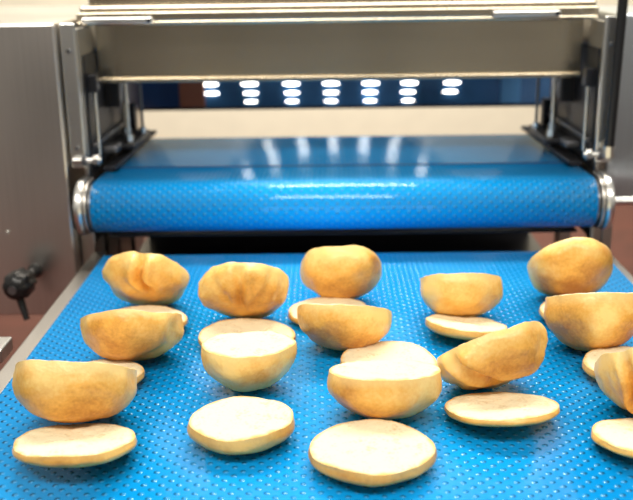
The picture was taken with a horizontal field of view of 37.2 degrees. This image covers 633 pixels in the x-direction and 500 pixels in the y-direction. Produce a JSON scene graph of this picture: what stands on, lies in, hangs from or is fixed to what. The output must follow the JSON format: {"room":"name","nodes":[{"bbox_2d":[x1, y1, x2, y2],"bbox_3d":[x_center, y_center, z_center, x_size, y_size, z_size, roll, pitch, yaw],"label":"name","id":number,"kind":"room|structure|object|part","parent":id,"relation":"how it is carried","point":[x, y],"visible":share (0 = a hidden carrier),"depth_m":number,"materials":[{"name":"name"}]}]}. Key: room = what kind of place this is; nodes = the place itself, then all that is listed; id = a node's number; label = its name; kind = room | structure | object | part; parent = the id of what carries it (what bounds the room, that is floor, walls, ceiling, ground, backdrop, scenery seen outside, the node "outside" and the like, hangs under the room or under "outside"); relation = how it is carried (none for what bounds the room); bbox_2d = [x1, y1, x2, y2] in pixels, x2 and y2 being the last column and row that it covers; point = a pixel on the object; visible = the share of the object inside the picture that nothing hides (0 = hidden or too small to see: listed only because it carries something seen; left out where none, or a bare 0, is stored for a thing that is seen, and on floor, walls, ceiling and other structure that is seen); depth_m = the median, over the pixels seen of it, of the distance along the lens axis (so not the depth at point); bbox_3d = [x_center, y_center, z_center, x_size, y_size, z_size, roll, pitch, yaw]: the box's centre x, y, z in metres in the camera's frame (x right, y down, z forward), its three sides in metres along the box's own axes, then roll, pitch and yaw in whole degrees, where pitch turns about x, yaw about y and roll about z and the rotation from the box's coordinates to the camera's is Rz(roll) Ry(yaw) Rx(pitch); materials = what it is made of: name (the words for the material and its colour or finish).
{"room":"processing plant","nodes":[
{"label":"processing plant","id":0,"kind":"room"},
{"bbox_2d":[0,0,632,138],"bbox_3d":[0.045,-2.038,5.703,8.000,3.100,0.100,-1,17,1],"label":"wall","id":1,"kind":"structure","parent":0,"point":[431,120],"depth_m":6.02,"materials":[{"name":"beige paint"}]},
{"bbox_2d":[0,205,632,370],"bbox_3d":[0.034,0.644,2.343,8.000,0.050,8.100,-1,17,1],"label":"floor","id":2,"kind":"structure","parent":0,"point":[14,326],"depth_m":4.28,"materials":[{"name":"brown tile"}]},
{"bbox_2d":[0,337,12,362],"bbox_3d":[-0.351,0.525,1.159,0.036,0.885,0.040,-1,17,1],"label":"bracket","id":3,"kind":"object","parent":2,"relation":"on","point":[6,344],"visible":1,"depth_m":1.03,"materials":[{"name":"metal"}]},
{"bbox_2d":[0,5,146,320],"bbox_3d":[-0.630,0.216,1.627,0.598,1.207,0.627,-1,17,1],"label":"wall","id":4,"kind":"structure","parent":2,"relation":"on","point":[41,253],"depth_m":1.28,"materials":[{"name":"metal"}]},
{"bbox_3d":[-0.401,0.042,1.286,0.043,0.041,0.076,-1,17,1],"label":"clamp knob","id":5,"kind":"part","parent":4,"relation":"part of","materials":[{"name":"black plastic"}]},
{"bbox_3d":[-0.401,0.076,1.277,0.012,0.041,0.024,-15,22,-39],"label":"knob lever","id":6,"kind":"part","parent":4,"relation":"part of","materials":[{"name":"black plastic"}]},
{"bbox_3d":[-0.344,0.328,1.940,0.030,0.802,0.030,-1,17,1],"label":"leg","id":7,"kind":"part","parent":4,"relation":"part of","materials":[{"name":"metal"}]},
{"bbox_2d":[0,251,632,499],"bbox_3d":[0.046,0.564,0.988,0.714,0.900,0.957,-1,17,1],"label":"conveyor","id":8,"kind":"object","parent":2,"relation":"on","point":[557,458],"visible":0.32,"depth_m":0.82,"materials":[{"name":"blue plastic"}]},
{"bbox_3d":[-0.306,0.169,0.869,0.020,0.054,0.957,-1,17,1],"label":"rail","id":9,"kind":"part","parent":8,"relation":"part of","materials":[{"name":"metal"}]},
{"bbox_2d":[12,359,136,422],"bbox_3d":[-0.205,0.114,0.799,0.105,0.077,0.097,-1,17,1],"label":"potato half","id":10,"kind":"object","parent":8,"relation":"on","point":[55,391],"visible":1,"depth_m":0.76,"materials":[{"name":"brown food"}]},
{"bbox_2d":[12,423,136,467],"bbox_3d":[-0.192,0.155,0.747,0.098,0.030,0.094,-1,17,1],"label":"slice","id":11,"kind":"object","parent":8,"relation":"on","point":[86,444],"visible":1,"depth_m":0.73,"materials":[{"name":"beige food"}]},
{"bbox_2d":[89,359,144,382],"bbox_3d":[-0.200,0.121,0.882,0.076,0.016,0.076,-1,17,1],"label":"slice","id":12,"kind":"object","parent":8,"relation":"on","point":[140,370],"visible":0.08,"depth_m":0.90,"materials":[{"name":"beige food"}]},
{"bbox_2d":[80,309,183,361],"bbox_3d":[-0.181,0.078,0.926,0.100,0.071,0.094,-1,17,1],"label":"potato half","id":13,"kind":"object","parent":8,"relation":"on","point":[132,335],"visible":1,"depth_m":0.89,"materials":[{"name":"brown food"}]},
{"bbox_2d":[102,251,189,305],"bbox_3d":[-0.190,0.032,1.060,0.089,0.081,0.086,11,21,34],"label":"potato half","id":14,"kind":"object","parent":8,"relation":"on","point":[137,278],"visible":1,"depth_m":1.03,"materials":[{"name":"beige food"}]},
{"bbox_2d":[121,305,187,326],"bbox_3d":[-0.186,0.080,1.013,0.094,0.017,0.094,-1,17,1],"label":"slice","id":15,"kind":"object","parent":8,"relation":"on","point":[149,308],"visible":0.08,"depth_m":1.04,"materials":[{"name":"beige food"}]},
{"bbox_2d":[187,396,294,454],"bbox_3d":[-0.062,0.146,0.777,0.088,0.025,0.086,-1,17,1],"label":"slice","id":16,"kind":"object","parent":8,"relation":"on","point":[236,425],"visible":1,"depth_m":0.76,"materials":[{"name":"beige food"}]},
{"bbox_2d":[198,262,288,318],"bbox_3d":[-0.079,0.044,1.012,0.099,0.083,0.081,-1,17,1],"label":"potato half","id":17,"kind":"object","parent":8,"relation":"on","point":[231,289],"visible":1,"depth_m":0.98,"materials":[{"name":"beige food"}]},
{"bbox_2d":[198,318,295,345],"bbox_3d":[-0.072,0.091,0.975,0.101,0.014,0.096,-1,17,1],"label":"slice","id":18,"kind":"object","parent":8,"relation":"on","point":[239,325],"visible":0.3,"depth_m":0.99,"materials":[{"name":"beige food"}]},
{"bbox_2d":[201,331,296,391],"bbox_3d":[-0.062,0.105,0.869,0.088,0.050,0.083,-1,17,1],"label":"potato half","id":19,"kind":"object","parent":8,"relation":"on","point":[255,360],"visible":1,"depth_m":0.84,"materials":[{"name":"beige food"}]},
{"bbox_2d":[288,297,365,324],"bbox_3d":[0.013,0.071,1.038,0.089,0.014,0.090,-1,17,1],"label":"slice","id":20,"kind":"object","parent":8,"relation":"on","point":[292,315],"visible":0.27,"depth_m":1.06,"materials":[{"name":"beige food"}]},
{"bbox_2d":[300,245,381,298],"bbox_3d":[0.028,0.025,1.075,0.094,0.079,0.075,-1,17,1],"label":"potato half","id":21,"kind":"object","parent":8,"relation":"on","point":[349,271],"visible":0.97,"depth_m":1.05,"materials":[{"name":"beige food"}]},
{"bbox_2d":[297,303,391,350],"bbox_3d":[0.028,0.072,0.947,0.096,0.065,0.090,-1,17,1],"label":"potato half","id":22,"kind":"object","parent":8,"relation":"on","point":[342,327],"visible":0.99,"depth_m":0.91,"materials":[{"name":"beige food"}]},
{"bbox_2d":[308,419,436,486],"bbox_3d":[0.043,0.160,0.735,0.100,0.021,0.097,-1,17,1],"label":"slice","id":23,"kind":"object","parent":8,"relation":"on","point":[367,452],"visible":1,"depth_m":0.72,"materials":[{"name":"beige food"}]},
{"bbox_2d":[327,360,441,419],"bbox_3d":[0.058,0.118,0.810,0.098,0.055,0.095,-1,17,1],"label":"potato half","id":24,"kind":"object","parent":8,"relation":"on","point":[372,389],"visible":1,"depth_m":0.77,"materials":[{"name":"beige food"}]},
{"bbox_2d":[340,341,436,364],"bbox_3d":[0.069,0.110,0.904,0.093,0.016,0.093,-1,17,1],"label":"slice","id":25,"kind":"object","parent":8,"relation":"on","point":[381,350],"visible":0.32,"depth_m":0.91,"materials":[{"name":"beige food"}]},
{"bbox_2d":[420,273,502,316],"bbox_3d":[0.157,0.045,1.026,0.089,0.066,0.088,-1,17,1],"label":"potato half","id":26,"kind":"object","parent":8,"relation":"on","point":[454,294],"visible":0.91,"depth_m":0.99,"materials":[{"name":"beige food"}]},
{"bbox_2d":[425,313,507,340],"bbox_3d":[0.157,0.080,0.980,0.086,0.026,0.087,-1,17,1],"label":"slice","id":27,"kind":"object","parent":8,"relation":"on","point":[470,328],"visible":0.84,"depth_m":0.96,"materials":[{"name":"beige food"}]},
{"bbox_2d":[437,321,547,389],"bbox_3d":[0.157,0.093,0.846,0.098,0.080,0.091,-1,17,1],"label":"potato half","id":28,"kind":"object","parent":8,"relation":"on","point":[491,360],"visible":0.99,"depth_m":0.81,"materials":[{"name":"brown food"}]},
{"bbox_2d":[444,392,559,426],"bbox_3d":[0.158,0.136,0.801,0.097,0.026,0.091,-1,17,1],"label":"slice","id":29,"kind":"object","parent":8,"relation":"on","point":[488,409],"visible":1,"depth_m":0.79,"materials":[{"name":"beige food"}]},
{"bbox_2d":[539,302,544,319],"bbox_3d":[0.291,0.071,1.025,0.094,0.014,0.092,-1,17,1],"label":"slice","id":30,"kind":"object","parent":8,"relation":"on","point":[541,310],"visible":0.06,"depth_m":1.03,"materials":[{"name":"beige food"}]},
{"bbox_2d":[527,237,612,295],"bbox_3d":[0.290,0.020,1.070,0.097,0.085,0.075,-1,17,1],"label":"potato half","id":31,"kind":"object","parent":8,"relation":"on","point":[573,265],"visible":0.93,"depth_m":1.04,"materials":[{"name":"beige food"}]},
{"bbox_2d":[544,292,632,350],"bbox_3d":[0.278,0.065,0.940,0.100,0.076,0.097,-1,17,1],"label":"potato half","id":32,"kind":"object","parent":8,"relation":"on","point":[593,320],"visible":0.97,"depth_m":0.90,"materials":[{"name":"beige food"}]},
{"bbox_2d":[582,346,632,378],"bbox_3d":[0.295,0.113,0.885,0.088,0.016,0.090,-1,17,1],"label":"slice","id":33,"kind":"object","parent":8,"relation":"on","point":[588,362],"visible":0.3,"depth_m":0.90,"materials":[{"name":"beige food"}]},
{"bbox_2d":[591,418,632,457],"bbox_3d":[0.265,0.152,0.753,0.086,0.020,0.085,-1,17,1],"label":"slice","id":34,"kind":"object","parent":8,"relation":"on","point":[614,435],"visible":1,"depth_m":0.75,"materials":[{"name":"beige food"}]},
{"bbox_2d":[594,348,632,413],"bbox_3d":[0.285,0.106,0.807,0.088,0.074,0.084,-1,17,1],"label":"potato half","id":35,"kind":"object","parent":8,"relation":"on","point":[613,372],"visible":1,"depth_m":0.79,"materials":[{"name":"brown food"}]},
{"bbox_3d":[0.392,0.162,0.861,0.012,0.054,0.957,-1,17,1],"label":"rail","id":36,"kind":"part","parent":8,"relation":"part of","materials":[{"name":"metal"}]},
{"bbox_2d":[59,0,632,263],"bbox_3d":[0.111,0.132,1.708,1.060,1.300,0.712,-1,17,1],"label":"machine","id":37,"kind":"object","parent":2,"relation":"on","point":[570,59],"visible":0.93,"depth_m":1.34,"materials":[{"name":"metal"}]},
{"bbox_3d":[-0.307,-0.176,1.319,0.005,0.090,0.005,-1,17,1],"label":"slide rod","id":38,"kind":"part","parent":37,"relation":"part of","materials":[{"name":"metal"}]},
{"bbox_3d":[-0.317,-0.193,1.426,0.006,0.298,0.286,-1,17,1],"label":"plate","id":39,"kind":"part","parent":37,"relation":"part of","materials":[{"name":"metal"}]},
{"bbox_3d":[-0.319,0.392,1.530,0.022,0.920,0.030,-1,17,1],"label":"leg","id":40,"kind":"part","parent":37,"relation":"part of","materials":[{"name":"metal"}]},
{"bbox_3d":[-0.300,-0.248,1.464,0.008,0.140,0.008,-1,17,1],"label":"slide rod","id":41,"kind":"part","parent":37,"relation":"part of","materials":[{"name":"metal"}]},
{"bbox_3d":[-0.287,-0.235,1.416,0.006,0.135,0.006,-1,17,1],"label":"slide rod","id":42,"kind":"part","parent":37,"relation":"part of","materials":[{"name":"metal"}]},
{"bbox_3d":[-0.318,0.336,1.712,0.022,0.920,0.030,-1,17,1],"label":"leg","id":43,"kind":"part","parent":37,"relation":"part of","materials":[{"name":"metal"}]},
{"bbox_3d":[-0.280,-0.257,1.493,0.005,0.140,0.005,-1,17,1],"label":"slide rod","id":44,"kind":"part","parent":37,"relation":"part of","materials":[{"name":"grey metal"}]},
{"bbox_2d":[204,83,217,85],"bbox_3d":[-0.210,-0.325,1.847,0.033,0.006,0.008,-1,17,1],"label":"lamp","id":45,"kind":"object","parent":37,"relation":"on","point":[205,84],"depth_m":1.84,"materials":[{"name":"white"}]},
{"bbox_2d":[205,92,218,94],"bbox_3d":[-0.206,-0.308,1.852,0.029,0.005,0.008,-1,17,1],"label":"lamp","id":46,"kind":"object","parent":37,"relation":"on","point":[206,93],"depth_m":1.85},
{"bbox_2d":[241,83,257,85],"bbox_3d":[-0.132,-0.326,1.846,0.033,0.006,0.008,-1,17,1],"label":"lamp","id":47,"kind":"object","parent":37,"relation":"on","point":[242,84],"depth_m":1.84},
{"bbox_2d":[283,82,298,84],"bbox_3d":[-0.050,-0.326,1.845,0.033,0.006,0.008,-1,17,1],"label":"lamp","id":48,"kind":"object","parent":37,"relation":"on","point":[284,83],"depth_m":1.84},
{"bbox_2d":[324,91,337,93],"bbox_3d":[0.029,-0.310,1.849,0.029,0.005,0.008,-1,17,1],"label":"lamp","id":49,"kind":"object","parent":37,"relation":"on","point":[325,92],"depth_m":1.85,"materials":[{"name":"white"}]},
{"bbox_2d":[323,82,338,84],"bbox_3d":[0.029,-0.327,1.844,0.033,0.006,0.008,-1,17,1],"label":"lamp","id":50,"kind":"object","parent":37,"relation":"on","point":[324,83],"depth_m":1.84,"materials":[{"name":"white"}]},
{"bbox_2d":[76,0,598,82],"bbox_3d":[0.032,-0.412,1.582,0.720,0.184,0.633,-1,17,1],"label":"hood","id":51,"kind":"object","parent":37,"relation":"attached to","point":[125,41],"depth_m":1.33,"materials":[{"name":"metal"}]},
{"bbox_3d":[0.029,-0.339,1.325,0.718,0.020,0.043,-1,17,1],"label":"rail","id":52,"kind":"part","parent":37,"relation":"part of","materials":[{"name":"metal"}]},
{"bbox_2d":[138,233,541,254],"bbox_3d":[0.038,-0.017,1.523,0.697,0.104,0.398,-1,17,1],"label":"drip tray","id":53,"kind":"object","parent":37,"relation":"on","point":[454,242],"depth_m":1.66,"materials":[{"name":"metal"}]},
{"bbox_2d":[73,126,632,236],"bbox_3d":[0.125,-0.073,1.461,0.904,0.176,0.442,-1,17,1],"label":"conveyor","id":54,"kind":"object","parent":37,"relation":"on","point":[497,183],"visible":0.95,"depth_m":1.26,"materials":[{"name":"blue plastic"}]},
{"bbox_3d":[-0.316,-0.057,1.272,0.012,0.077,0.064,-1,17,1],"label":"plate","id":55,"kind":"part","parent":54,"relation":"part of","materials":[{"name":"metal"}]},
{"bbox_3d":[-0.307,-0.057,1.273,0.005,0.072,0.062,-1,17,1],"label":"plate","id":56,"kind":"part","parent":54,"relation":"part of","materials":[{"name":"metal"}]},
{"bbox_2d":[109,227,576,236],"bbox_3d":[0.038,-0.074,1.492,0.661,0.002,0.345,-1,17,1],"label":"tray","id":57,"kind":"object","parent":54,"relation":"on","point":[496,229],"depth_m":1.33,"materials":[{"name":"metal"}]},
{"bbox_3d":[0.379,-0.064,1.265,0.005,0.072,0.062,-1,17,1],"label":"plate","id":58,"kind":"part","parent":54,"relation":"part of","materials":[{"name":"metal"}]},
{"bbox_3d":[0.387,-0.064,1.264,0.012,0.077,0.064,-1,17,1],"label":"plate","id":59,"kind":"part","parent":54,"relation":"part of","materials":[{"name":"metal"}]},
{"bbox_2d":[363,91,376,93],"bbox_3d":[0.105,-0.310,1.849,0.029,0.005,0.008,-1,17,1],"label":"lamp","id":60,"kind":"object","parent":37,"relation":"on","point":[364,92],"depth_m":1.85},
{"bbox_2d":[362,82,378,84],"bbox_3d":[0.106,-0.327,1.844,0.033,0.006,0.008,-1,17,1],"label":"lamp","id":61,"kind":"object","parent":37,"relation":"on","point":[363,83],"depth_m":1.84,"materials":[{"name":"white"}]},
{"bbox_2d":[401,81,417,83],"bbox_3d":[0.182,-0.328,1.843,0.033,0.006,0.008,-1,17,1],"label":"lamp","id":62,"kind":"object","parent":37,"relation":"on","point":[402,82],"depth_m":1.84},
{"bbox_2d":[443,90,456,92],"bbox_3d":[0.263,-0.311,1.847,0.029,0.005,0.008,-1,17,1],"label":"lamp","id":63,"kind":"object","parent":37,"relation":"on","point":[444,91],"depth_m":1.85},
{"bbox_2d":[444,81,460,83],"bbox_3d":[0.266,-0.328,1.842,0.033,0.006,0.008,-1,17,1],"label":"lamp","id":64,"kind":"object","parent":37,"relation":"on","point":[445,82],"depth_m":1.84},
{"bbox_3d":[0.351,-0.263,1.486,0.005,0.140,0.005,-1,17,1],"label":"slide rod","id":65,"kind":"part","parent":37,"relation":"part of","materials":[{"name":"grey metal"}]},
{"bbox_3d":[0.356,-0.242,1.408,0.006,0.135,0.006,-1,17,1],"label":"slide rod","id":66,"kind":"part","parent":37,"relation":"part of","materials":[{"name":"metal"}]},
{"bbox_3d":[0.370,-0.255,1.457,0.008,0.140,0.008,-1,17,1],"label":"slide rod","id":67,"kind":"part","parent":37,"relation":"part of","materials":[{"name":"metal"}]},
{"bbox_3d":[0.422,0.328,1.704,0.022,0.920,0.030,-1,17,1],"label":"leg","id":68,"kind":"part","parent":37,"relation":"part of","materials":[{"name":"metal"}]},
{"bbox_3d":[0.388,-0.200,1.418,0.006,0.298,0.286,-1,17,1],"label":"plate","id":69,"kind":"part","parent":37,"relation":"part of","materials":[{"name":"metal"}]},
{"bbox_3d":[0.376,-0.184,1.311,0.005,0.090,0.005,-1,17,1],"label":"slide rod","id":70,"kind":"part","parent":37,"relation":"part of","materials":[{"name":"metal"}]},
{"bbox_3d":[0.421,0.384,1.522,0.022,0.920,0.030,-1,17,1],"label":"leg","id":71,"kind":"part","parent":37,"relation":"part of","materials":[{"name":"metal"}]}
]}

